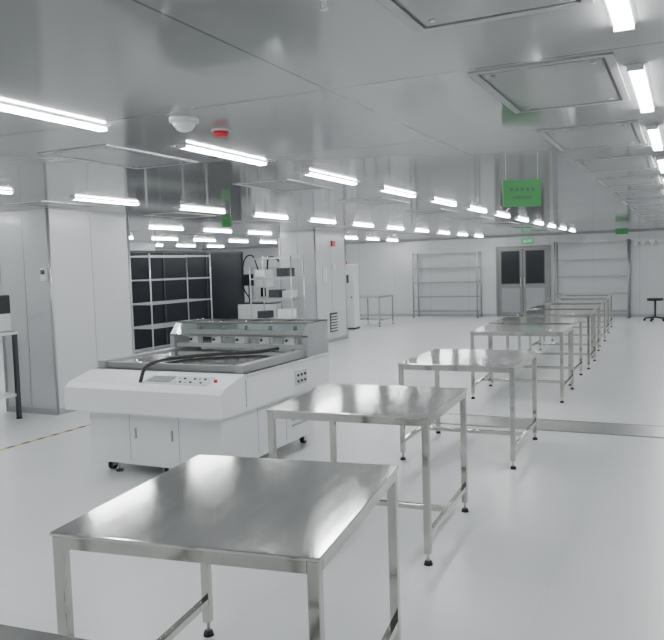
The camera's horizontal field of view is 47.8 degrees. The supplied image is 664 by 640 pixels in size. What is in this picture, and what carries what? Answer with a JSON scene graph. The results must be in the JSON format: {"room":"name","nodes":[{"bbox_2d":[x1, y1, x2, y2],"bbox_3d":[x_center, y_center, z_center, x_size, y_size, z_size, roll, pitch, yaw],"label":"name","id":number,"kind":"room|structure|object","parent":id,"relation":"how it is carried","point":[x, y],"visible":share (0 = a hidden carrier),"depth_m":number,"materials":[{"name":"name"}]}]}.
{"room":"clean room","nodes":[
{"label":"clean room","id":0,"kind":"room"},
{"bbox_2d":[0,249,202,340],"bbox_3d":[-9.566,-0.354,14.947,0.100,2.280,24.000,0,4,25],"label":"wall","id":1,"kind":"structure","parent":0,"point":[156,249],"depth_m":24.34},
{"bbox_2d":[0,0,663,248],"bbox_3d":[-1.922,-1.512,11.219,17.100,0.100,24.200,0,4,25],"label":"ceiling","id":2,"kind":"structure","parent":0,"point":[349,90],"depth_m":3.56,"materials":[{"name":"metal"}]},
{"bbox_2d":[0,190,13,193],"bbox_3d":[-2.924,-1.046,5.961,0.084,0.024,0.920,0,4,25],"label":"recessed light","id":3,"kind":"object","parent":2,"relation":"in","point":[1,191],"visible":1,"depth_m":6.31,"materials":[{"name":"white paint"}]},
{"bbox_2d":[3,201,104,208],"bbox_3d":[-2.851,-1.184,7.747,0.520,0.007,0.880,0,4,25],"label":"diffuser","id":4,"kind":"object","parent":2,"relation":"attached to","point":[44,204],"depth_m":7.70,"materials":[{"name":"white metal"}]},
{"bbox_2d":[0,101,109,131],"bbox_3d":[-1.319,-0.904,3.280,0.084,0.024,0.920,0,4,25],"label":"recessed light","id":5,"kind":"object","parent":2,"relation":"in","point":[4,106],"visible":1,"depth_m":3.37,"materials":[{"name":"white paint"}]},
{"bbox_2d":[69,197,139,205],"bbox_3d":[-2.231,-1.171,7.421,0.084,0.024,0.920,0,4,25],"label":"recessed light","id":6,"kind":"object","parent":2,"relation":"in","point":[71,198],"visible":1,"depth_m":7.37,"materials":[{"name":"white paint"}]},
{"bbox_2d":[38,144,198,168],"bbox_3d":[-1.309,-1.013,4.698,0.520,0.007,0.880,0,4,25],"label":"diffuser","id":7,"kind":"object","parent":2,"relation":"attached to","point":[106,154],"depth_m":4.64,"materials":[{"name":"white metal"}]},
{"bbox_2d":[149,238,177,239],"bbox_3d":[-3.688,-1.771,16.477,0.084,0.024,0.920,0,4,25],"label":"recessed light","id":8,"kind":"object","parent":2,"relation":"in","point":[149,238],"visible":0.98,"depth_m":16.29,"materials":[{"name":"white paint"}]},
{"bbox_2d":[146,227,183,229],"bbox_3d":[-2.750,-1.508,12.390,0.084,0.024,0.920,0,4,25],"label":"recessed light","id":9,"kind":"object","parent":2,"relation":"in","point":[146,227],"visible":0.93,"depth_m":12.32,"materials":[{"name":"white paint"}]},
{"bbox_2d":[141,212,215,217],"bbox_3d":[-1.953,-1.345,9.639,0.520,0.007,0.880,0,4,25],"label":"diffuser","id":10,"kind":"object","parent":2,"relation":"attached to","point":[171,214],"depth_m":9.58,"materials":[{"name":"grey metal"}]},
{"bbox_2d":[169,115,198,131],"bbox_3d":[-0.698,-0.920,3.539,0.140,0.066,0.140,0,4,25],"label":"smoke detector","id":11,"kind":"object","parent":2,"relation":"attached to","point":[182,123],"visible":1,"depth_m":3.50,"materials":[{"name":"white paint"}]},
{"bbox_2d":[169,233,209,234],"bbox_3d":[-2.778,-1.678,14.664,0.520,0.007,0.880,0,4,25],"label":"diffuser","id":12,"kind":"object","parent":2,"relation":"attached to","point":[174,233],"depth_m":14.61,"materials":[{"name":"white plastic"}]},
{"bbox_2d":[176,207,225,213],"bbox_3d":[-1.538,-1.295,8.880,0.084,0.024,0.920,0,4,25],"label":"recessed light","id":13,"kind":"object","parent":2,"relation":"in","point":[177,208],"visible":1,"depth_m":8.80,"materials":[{"name":"white paint"}]},
{"bbox_2d":[201,230,231,232],"bbox_3d":[-2.109,-1.624,13.741,0.084,0.024,0.920,0,4,25],"label":"recessed light","id":14,"kind":"object","parent":2,"relation":"in","point":[201,230],"visible":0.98,"depth_m":13.66,"materials":[{"name":"white paint"}]},
{"bbox_2d":[211,128,229,137],"bbox_3d":[-0.571,-0.960,3.853,0.096,0.038,0.096,0,4,25],"label":"fire alarm sounder","id":15,"kind":"object","parent":2,"relation":"attached to","point":[218,132],"visible":1,"depth_m":3.82,"materials":[{"name":"red plastic"}]},
{"bbox_2d":[175,143,268,165],"bbox_3d":[-0.660,-1.022,4.667,0.084,0.024,0.920,0,4,25],"label":"recessed light","id":16,"kind":"object","parent":2,"relation":"in","point":[186,146],"visible":1,"depth_m":4.58,"materials":[{"name":"white paint"}]},
{"bbox_2d":[222,212,231,226],"bbox_3d":[-1.239,-1.201,8.811,0.110,0.220,0.015,-2,4,-3],"label":"hanging sign","id":17,"kind":"object","parent":2,"relation":"hanging from","point":[226,221],"visible":1,"depth_m":8.81,"materials":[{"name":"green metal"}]},
{"bbox_2d":[227,236,266,237],"bbox_3d":[-1.880,-1.839,16.556,0.520,0.007,0.880,0,4,25],"label":"diffuser","id":18,"kind":"object","parent":2,"relation":"attached to","point":[227,236],"depth_m":16.54,"materials":[{"name":"white plastic"}]},
{"bbox_2d":[245,232,271,234],"bbox_3d":[-1.468,-1.739,15.092,0.084,0.024,0.920,0,4,25],"label":"recessed light","id":19,"kind":"object","parent":2,"relation":"in","point":[245,232],"visible":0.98,"depth_m":15.00,"materials":[{"name":"white paint"}]},
{"bbox_2d":[233,220,290,223],"bbox_3d":[-1.055,-1.507,11.530,0.520,0.007,0.880,0,4,25],"label":"diffuser","id":20,"kind":"object","parent":2,"relation":"attached to","point":[250,221],"depth_m":11.49,"materials":[{"name":"grey metal"}]},
{"bbox_2d":[251,214,288,218],"bbox_3d":[-0.846,-1.420,10.339,0.084,0.024,0.920,0,4,25],"label":"recessed light","id":21,"kind":"object","parent":2,"relation":"in","point":[255,215],"visible":1,"depth_m":10.28,"materials":[{"name":"white paint"}]},
{"bbox_2d":[233,179,332,191],"bbox_3d":[-0.412,-1.175,6.590,0.520,0.007,0.880,0,4,25],"label":"diffuser","id":22,"kind":"object","parent":2,"relation":"attached to","point":[283,185],"depth_m":6.54,"materials":[{"name":"white metal"}]},
{"bbox_2d":[299,225,343,227],"bbox_3d":[-0.157,-1.668,13.422,0.520,0.007,0.880,0,4,25],"label":"diffuser","id":23,"kind":"object","parent":2,"relation":"attached to","point":[317,226],"depth_m":13.37,"materials":[{"name":"grey metal"}]},
{"bbox_2d":[307,220,336,223],"bbox_3d":[-0.153,-1.544,11.798,0.084,0.024,0.920,0,4,25],"label":"recessed light","id":24,"kind":"object","parent":2,"relation":"in","point":[307,220],"visible":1,"depth_m":11.79,"materials":[{"name":"white paint"}]},
{"bbox_2d":[320,0,327,11],"bbox_3d":[-0.021,-0.846,2.003,0.032,0.036,0.032,0,4,25],"label":"sprinkler head","id":25,"kind":"object","parent":2,"relation":"attached to","point":[324,2],"visible":1,"depth_m":2.00},
{"bbox_2d":[302,171,357,184],"bbox_3d":[-0.002,-1.141,6.054,0.084,0.024,0.920,0,4,25],"label":"recessed light","id":26,"kind":"object","parent":2,"relation":"in","point":[309,173],"visible":1,"depth_m":5.97,"materials":[{"name":"white paint"}]},
{"bbox_2d":[350,224,373,226],"bbox_3d":[0.539,-1.669,13.257,0.084,0.024,0.920,0,4,25],"label":"recessed light","id":27,"kind":"object","parent":2,"relation":"in","point":[350,224],"visible":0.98,"depth_m":13.16,"materials":[{"name":"white paint"}]},
{"bbox_2d":[348,229,387,231],"bbox_3d":[0.740,-1.830,15.313,0.520,0.007,0.880,0,4,25],"label":"diffuser","id":28,"kind":"object","parent":2,"relation":"in","point":[363,230],"depth_m":15.27,"materials":[{"name":"grey metal"}]},
{"bbox_2d":[338,197,408,205],"bbox_3d":[0.486,-1.336,8.481,0.520,0.007,0.880,0,4,25],"label":"diffuser","id":29,"kind":"object","parent":2,"relation":"in","point":[367,201],"depth_m":8.44,"materials":[{"name":"white metal"}]},
{"bbox_2d":[385,227,403,229],"bbox_3d":[1.232,-1.793,14.716,0.084,0.024,0.920,0,4,25],"label":"recessed light","id":30,"kind":"object","parent":2,"relation":"in","point":[385,227],"visible":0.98,"depth_m":14.62,"materials":[{"name":"white paint"}]},
{"bbox_2d":[377,188,416,197],"bbox_3d":[0.657,-1.259,7.441,0.084,0.024,0.920,0,4,25],"label":"recessed light","id":31,"kind":"object","parent":2,"relation":"in","point":[410,195],"visible":1,"depth_m":7.37,"materials":[{"name":"white paint"}]},
{"bbox_2d":[388,232,416,233],"bbox_3d":[1.638,-1.991,17.205,0.520,0.007,0.880,0,4,25],"label":"diffuser","id":32,"kind":"object","parent":2,"relation":"in","point":[397,232],"depth_m":17.20,"materials":[{"name":"white plastic"}]},
{"bbox_2d":[416,234,446,235],"bbox_3d":[2.536,-2.152,19.096,0.520,0.007,0.880,0,4,25],"label":"diffuser","id":33,"kind":"object","parent":2,"relation":"in","point":[434,234],"depth_m":19.07,"materials":[{"name":"white plastic"}]},
{"bbox_2d":[405,209,458,214],"bbox_3d":[1.384,-1.498,10.373,0.520,0.007,0.880,0,4,25],"label":"diffuser","id":34,"kind":"object","parent":2,"relation":"in","point":[427,211],"depth_m":10.35,"materials":[{"name":"grey metal"}]},
{"bbox_2d":[429,199,457,205],"bbox_3d":[1.315,-1.377,8.828,0.084,0.024,0.920,0,4,25],"label":"recessed light","id":35,"kind":"object","parent":2,"relation":"in","point":[430,200],"visible":1,"depth_m":8.74,"materials":[{"name":"white paint"}]},
{"bbox_2d":[449,216,492,220],"bbox_3d":[2.282,-1.659,12.264,0.520,0.007,0.880,0,4,25],"label":"diffuser","id":36,"kind":"object","parent":2,"relation":"in","point":[475,217],"depth_m":12.22,"materials":[{"name":"grey metal"}]},
{"bbox_2d":[465,207,486,212],"bbox_3d":[1.974,-1.496,10.215,0.084,0.024,0.920,0,4,25],"label":"recessed light","id":37,"kind":"object","parent":2,"relation":"in","point":[468,208],"visible":1,"depth_m":10.12,"materials":[{"name":"white paint"}]},
{"bbox_2d":[378,0,593,32],"bbox_3d":[0.313,-0.857,1.821,0.520,0.007,0.880,0,4,25],"label":"diffuser","id":38,"kind":"object","parent":2,"relation":"attached to","point":[422,16],"depth_m":2.13,"materials":[{"name":"white metal"}]},
{"bbox_2d":[481,222,518,224],"bbox_3d":[3.180,-1.820,14.156,0.520,0.007,0.880,0,4,25],"label":"diffuser","id":39,"kind":"object","parent":2,"relation":"in","point":[495,223],"depth_m":14.12,"materials":[{"name":"grey metal"}]},
{"bbox_2d":[493,213,510,217],"bbox_3d":[2.632,-1.614,11.603,0.084,0.024,0.920,0,4,25],"label":"recessed light","id":40,"kind":"object","parent":2,"relation":"in","point":[497,214],"visible":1,"depth_m":11.49,"materials":[{"name":"white paint"}]},
{"bbox_2d":[514,218,528,221],"bbox_3d":[3.290,-1.732,12.990,0.084,0.024,0.920,0,4,25],"label":"recessed light","id":41,"kind":"object","parent":2,"relation":"in","point":[520,219],"visible":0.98,"depth_m":12.93,"materials":[{"name":"white paint"}]},
{"bbox_2d":[503,151,540,206],"bbox_3d":[1.261,-0.935,4.982,0.250,0.358,0.015,-2,4,2],"label":"hanging sign","id":42,"kind":"object","parent":2,"relation":"hanging from","point":[516,193],"visible":1,"depth_m":4.98,"materials":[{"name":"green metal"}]},
{"bbox_2d":[507,226,538,228],"bbox_3d":[4.078,-1.982,16.047,0.520,0.007,0.880,0,4,25],"label":"diffuser","id":43,"kind":"object","parent":2,"relation":"in","point":[518,227],"depth_m":16.04,"materials":[{"name":"grey metal"}]},
{"bbox_2d":[526,229,553,231],"bbox_3d":[4.976,-2.143,17.939,0.520,0.007,0.880,0,4,25],"label":"diffuser","id":44,"kind":"object","parent":2,"relation":"in","point":[540,229],"depth_m":17.92,"materials":[{"name":"grey metal"}]},
{"bbox_2d":[467,52,629,113],"bbox_3d":[0.938,-0.970,3.136,0.520,0.007,0.880,0,4,25],"label":"diffuser","id":45,"kind":"object","parent":2,"relation":"attached to","point":[596,79],"depth_m":3.05,"materials":[{"name":"white metal"}]},
{"bbox_2d":[545,232,565,233],"bbox_3d":[5.873,-2.305,19.830,0.520,0.007,0.880,0,4,25],"label":"diffuser","id":46,"kind":"object","parent":2,"relation":"in","point":[545,232],"depth_m":19.70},
{"bbox_2d":[537,120,645,150],"bbox_3d":[1.562,-1.082,4.451,0.520,0.007,0.880,0,4,25],"label":"diffuser","id":47,"kind":"object","parent":2,"relation":"in","point":[626,133],"depth_m":4.39,"materials":[{"name":"white metal"}]},
{"bbox_2d":[573,154,654,172],"bbox_3d":[2.186,-1.194,5.766,0.520,0.007,0.880,0,4,25],"label":"diffuser","id":48,"kind":"object","parent":2,"relation":"in","point":[636,162],"depth_m":5.71,"materials":[{"name":"white metal"}]},
{"bbox_2d":[601,0,638,32],"bbox_3d":[0.703,-0.866,1.896,0.084,0.024,0.920,0,4,25],"label":"recessed light","id":49,"kind":"object","parent":2,"relation":"in","point":[621,15],"visible":1,"depth_m":2.18,"materials":[{"name":"white paint"}]},
{"bbox_2d":[615,225,627,233],"bbox_3d":[6.289,-1.965,16.275,0.260,0.205,0.015,-1,4,14],"label":"hanging sign","id":50,"kind":"object","parent":2,"relation":"hanging from","point":[617,230],"visible":0.96,"depth_m":16.28,"materials":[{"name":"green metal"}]},
{"bbox_2d":[595,175,660,187],"bbox_3d":[2.810,-1.306,7.081,0.520,0.007,0.880,0,4,25],"label":"diffuser","id":51,"kind":"object","parent":2,"relation":"in","point":[646,179],"depth_m":7.03,"materials":[{"name":"white metal"}]},
{"bbox_2d":[611,188,663,197],"bbox_3d":[3.435,-1.419,8.396,0.520,0.007,0.880,0,4,25],"label":"diffuser","id":52,"kind":"object","parent":2,"relation":"in","point":[659,191],"depth_m":8.35,"materials":[{"name":"white metal"}]},
{"bbox_2d":[623,62,656,112],"bbox_3d":[1.325,-0.978,3.207,0.084,0.024,0.920,0,4,25],"label":"recessed light","id":53,"kind":"object","parent":2,"relation":"in","point":[638,74],"visible":1,"depth_m":3.09,"materials":[{"name":"white paint"}]},
{"bbox_2d":[622,198,663,204],"bbox_3d":[4.059,-1.531,9.711,0.520,0.007,0.880,0,4,25],"label":"diffuser","id":54,"kind":"object","parent":2,"relation":"in","point":[657,200],"depth_m":9.67,"materials":[{"name":"white metal"}]},
{"bbox_2d":[629,205,663,210],"bbox_3d":[4.683,-1.643,11.026,0.520,0.007,0.880,0,4,25],"label":"diffuser","id":55,"kind":"object","parent":2,"relation":"in","point":[645,207],"depth_m":11.01,"materials":[{"name":"white metal"}]},
{"bbox_2d":[636,211,663,215],"bbox_3d":[5.307,-1.755,12.341,0.520,0.007,0.880,0,4,25],"label":"diffuser","id":56,"kind":"object","parent":2,"relation":"in","point":[658,212],"depth_m":12.31,"materials":[{"name":"grey metal"}]},
{"bbox_2d":[641,216,663,218],"bbox_3d":[5.931,-1.867,13.656,0.520,0.007,0.880,0,4,25],"label":"diffuser","id":57,"kind":"object","parent":2,"relation":"in","point":[650,217],"depth_m":13.64,"materials":[{"name":"grey metal"}]},
{"bbox_2d":[644,124,663,150],"bbox_3d":[1.948,-1.090,4.517,0.084,0.024,0.920,0,4,25],"label":"recessed light","id":58,"kind":"object","parent":2,"relation":"in","point":[654,132],"visible":1,"depth_m":4.42,"materials":[{"name":"white paint"}]},
{"bbox_2d":[645,220,663,222],"bbox_3d":[6.556,-1.980,14.971,0.520,0.007,0.880,0,4,25],"label":"diffuser","id":59,"kind":"object","parent":2,"relation":"in","point":[647,221],"depth_m":14.94,"materials":[{"name":"grey metal"}]},
{"bbox_2d":[655,157,663,172],"bbox_3d":[2.570,-1.202,5.828,0.084,0.024,0.920,0,4,25],"label":"recessed light","id":60,"kind":"object","parent":2,"relation":"in","point":[659,160],"visible":1,"depth_m":5.68,"materials":[{"name":"white paint"}]},
{"bbox_2d":[0,316,663,639],"bbox_3d":[-1.851,0.861,11.388,17.100,0.100,24.200,0,4,25],"label":"floor","id":61,"kind":"structure","parent":0,"point":[567,543],"depth_m":4.57,"materials":[{"name":"white plastic"}]},
{"bbox_2d":[0,295,21,418],"bbox_3d":[-4.032,0.447,7.836,0.800,1.360,1.200,0,4,25],"label":"workbench","id":62,"kind":"object","parent":61,"relation":"on","point":[5,316],"visible":1,"depth_m":8.16,"materials":[{"name":"grey paint"}]},
{"bbox_2d":[0,624,88,639],"bbox_3d":[-1.038,1.111,1.320,0.912,0.780,0.962,0,4,20],"label":"steel table","id":63,"kind":"object","parent":61,"relation":"on","point":[7,632],"visible":1,"depth_m":1.63,"materials":[{"name":"silver metal"}]},
{"bbox_2d":[0,424,89,450],"bbox_3d":[-3.119,1.195,6.501,0.040,0.002,3.060,0,4,25],"label":"tape","id":64,"kind":"object","parent":61,"relation":"on","point":[88,424],"visible":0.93,"depth_m":7.22,"materials":[{"name":"yellow plastic"}]},
{"bbox_2d":[0,209,134,414],"bbox_3d":[-3.165,-0.126,9.030,0.816,2.280,1.356,0,4,25],"label":"wall","id":65,"kind":"structure","parent":61,"relation":"on","point":[65,275],"depth_m":8.53,"materials":[{"name":"metal"}]},
{"bbox_2d":[130,242,155,250],"bbox_3d":[-4.969,-0.708,17.986,0.836,2.280,1.476,0,4,25],"label":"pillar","id":66,"kind":"structure","parent":61,"relation":"on","point":[144,246],"depth_m":17.99,"materials":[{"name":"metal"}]},
{"bbox_2d":[130,253,212,352],"bbox_3d":[-2.963,-0.272,13.818,0.590,1.880,1.842,0,4,25],"label":"wire shelving rack","id":67,"kind":"object","parent":61,"relation":"on","point":[152,326],"visible":0.59,"depth_m":13.53,"materials":[{"name":"silver metal"}]},
{"bbox_2d":[130,250,244,353],"bbox_3d":[-2.988,-0.428,15.398,0.060,1.970,4.390,0,4,25],"label":"window","id":68,"kind":"structure","parent":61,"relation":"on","point":[228,292],"depth_m":15.20,"materials":[{"name":"glass"}]},
{"bbox_2d":[64,319,328,471],"bbox_3d":[-1.032,0.603,6.245,1.454,1.095,1.726,0,4,25],"label":"machine","id":69,"kind":"object","parent":61,"relation":"on","point":[210,392],"visible":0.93,"depth_m":5.75,"materials":[{"name":"white paint"}]},
{"bbox_2d":[49,455,400,639],"bbox_3d":[-0.289,0.995,2.631,0.872,0.780,0.962,0,4,18],"label":"steel table","id":70,"kind":"object","parent":61,"relation":"on","point":[282,515],"visible":1,"depth_m":2.41,"materials":[{"name":"silver metal"}]},
{"bbox_2d":[238,255,280,318],"bbox_3d":[-1.498,-0.510,16.544,1.042,1.881,0.800,0,4,20],"label":"machine","id":71,"kind":"object","parent":61,"relation":"on","point":[244,309],"visible":0.51,"depth_m":16.35,"materials":[{"name":"white paint"}]},
{"bbox_2d":[249,255,304,318],"bbox_3d":[-1.056,-0.342,14.572,0.943,1.800,0.545,0,4,25],"label":"wire shelving rack","id":72,"kind":"object","parent":61,"relation":"on","point":[274,294],"visible":0.75,"depth_m":14.46,"materials":[{"name":"silver metal"}]},
{"bbox_2d":[278,231,347,342],"bbox_3d":[-0.360,-0.691,15.799,0.858,2.280,1.476,0,4,25],"label":"pillar","id":73,"kind":"structure","parent":61,"relation":"on","point":[324,253],"depth_m":15.25,"materials":[{"name":"metal"}]},
{"bbox_2d":[346,261,359,329],"bbox_3d":[0.373,-0.613,18.628,0.500,1.680,0.430,0,4,20],"label":"tall cabinet","id":74,"kind":"object","parent":61,"relation":"on","point":[352,274],"visible":0.62,"depth_m":18.43,"materials":[{"name":"white metal"}]},
{"bbox_2d":[266,384,468,565],"bbox_3d":[0.249,0.850,4.451,0.932,0.780,0.932,0,4,22],"label":"steel table","id":75,"kind":"object","parent":61,"relation":"on","point":[333,403],"visible":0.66,"depth_m":4.22,"materials":[{"name":"silver metal"}]},
{"bbox_2d":[359,294,393,326],"bbox_3d":[1.085,-0.257,19.669,0.762,0.780,1.012,0,4,25],"label":"steel table","id":76,"kind":"object","parent":61,"relation":"on","point":[378,296],"visible":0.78,"depth_m":19.63,"materials":[{"name":"silver metal"}]},
{"bbox_2d":[412,251,482,317],"bbox_3d":[3.330,-1.025,21.758,1.973,1.880,0.527,0,4,25],"label":"wire shelving rack","id":77,"kind":"object","parent":61,"relation":"on","point":[476,252],"visible":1,"depth_m":21.62,"materials":[{"name":"grey metal"}]},
{"bbox_2d":[397,349,537,469],"bbox_3d":[1.162,0.694,6.258,0.922,0.780,1.042,0,4,24],"label":"steel table","id":78,"kind":"object","parent":61,"relation":"on","point":[463,360],"visible":0.91,"depth_m":6.01,"materials":[{"name":"silver metal"}]},
{"bbox_2d":[470,324,573,402],"bbox_3d":[2.247,0.480,8.800,1.032,0.780,0.962,0,4,24],"label":"steel table","id":79,"kind":"object","parent":61,"relation":"on","point":[489,330],"visible":0.97,"depth_m":8.60,"materials":[{"name":"silver metal"}]},
{"bbox_2d":[489,317,582,385],"bbox_3d":[2.705,0.388,9.907,1.032,0.780,0.962,0,5,26],"label":"steel table","id":80,"kind":"object","parent":61,"relation":"on","point":[507,320],"visible":0.66,"depth_m":9.82,"materials":[{"name":"silver metal"}]},
{"bbox_2d":[433,413,663,437],"bbox_3d":[2.736,0.996,6.780,4.640,0.009,0.480,0,4,25],"label":"trim","id":81,"kind":"structure","parent":61,"relation":"on","point":[636,430],"depth_m":7.04,"materials":[{"name":"silver metal"}]},
{"bbox_2d":[517,310,595,368],"bbox_3d":[3.383,0.273,11.241,1.012,0.780,0.962,0,4,24],"label":"steel table","id":82,"kind":"object","parent":61,"relation":"on","point":[587,314],"visible":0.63,"depth_m":11.03,"materials":[{"name":"silver metal"}]},
{"bbox_2d":[529,305,599,357],"bbox_3d":[3.879,0.169,12.495,1.012,0.780,0.962,0,4,25],"label":"steel table","id":83,"kind":"object","parent":61,"relation":"on","point":[539,307],"visible":0.66,"depth_m":12.46,"materials":[{"name":"silver metal"}]},
{"bbox_2d":[542,300,605,346],"bbox_3d":[4.518,0.046,13.958,1.012,0.780,0.962,0,4,25],"label":"steel table","id":84,"kind":"object","parent":61,"relation":"on","point":[552,302],"visible":0.77,"depth_m":13.76,"materials":[{"name":"silver metal"}]},
{"bbox_2d":[553,296,609,336],"bbox_3d":[5.172,-0.085,15.523,1.012,0.780,0.962,0,4,24],"label":"steel table","id":85,"kind":"object","parent":61,"relation":"on","point":[559,297],"visible":0.44,"depth_m":15.43,"materials":[{"name":"silver metal"}]},
{"bbox_2d":[560,293,611,330],"bbox_3d":[5.708,-0.193,16.814,1.012,0.780,0.962,0,4,25],"label":"steel table","id":86,"kind":"object","parent":61,"relation":"on","point":[566,294],"visible":0.53,"depth_m":16.73,"materials":[{"name":"silver metal"}]},
{"bbox_2d":[554,239,630,317],"bbox_3d":[6.941,-1.096,20.037,1.923,2.050,0.527,0,4,25],"label":"wire shelving rack","id":87,"kind":"object","parent":61,"relation":"on","point":[628,258],"visible":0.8,"depth_m":19.84,"materials":[{"name":"grey metal"}]},
{"bbox_2d":[643,298,663,321],"bbox_3d":[7.918,-0.257,18.327,0.494,0.560,0.476,-2,4,-9],"label":"stool","id":88,"kind":"object","parent":61,"relation":"on","point":[648,299],"visible":1,"depth_m":18.23,"materials":[{"name":"grey metal"}]},
{"bbox_2d":[205,230,663,315],"bbox_3d":[3.265,-1.252,22.157,17.100,2.280,0.100,0,4,25],"label":"wall","id":89,"kind":"structure","parent":0,"point":[383,268],"depth_m":21.66,"materials":[{"name":"white paint"}]},
{"bbox_2d":[202,229,663,250],"bbox_3d":[3.202,-2.363,22.015,16.900,0.040,0.040,0,4,25],"label":"trim","id":90,"kind":"structure","parent":89,"relation":"attached to","point":[649,229],"depth_m":21.58,"materials":[{"name":"metal"}]},
{"bbox_2d":[360,314,663,316],"bbox_3d":[3.273,-0.146,22.182,16.900,0.070,0.020,0,4,25],"label":"baseboard","id":91,"kind":"structure","parent":89,"relation":"attached to","point":[613,315],"depth_m":21.86,"materials":[{"name":"metal"}]},
{"bbox_2d":[496,245,550,315],"bbox_3d":[5.357,-1.086,21.062,1.500,1.980,0.102,0,4,25],"label":"door","id":92,"kind":"structure","parent":89,"relation":"in","point":[523,279],"depth_m":21.07,"materials":[{"name":"metal"}]},
{"bbox_2d":[522,238,533,243],"bbox_3d":[5.466,-2.205,20.956,0.320,0.140,0.036,0,4,25],"label":"exit sign","id":93,"kind":"object","parent":89,"relation":"attached to","point":[530,240],"visible":1,"depth_m":20.94,"materials":[{"name":"green plastic"}]},
{"bbox_2d":[631,238,663,245],"bbox_3d":[8.701,-2.030,19.378,1.800,0.180,0.140,0,4,25],"label":"hook rail","id":94,"kind":"object","parent":89,"relation":"attached to","point":[659,240],"visible":1,"depth_m":19.57,"materials":[{"name":"silver metal"}]}
]}

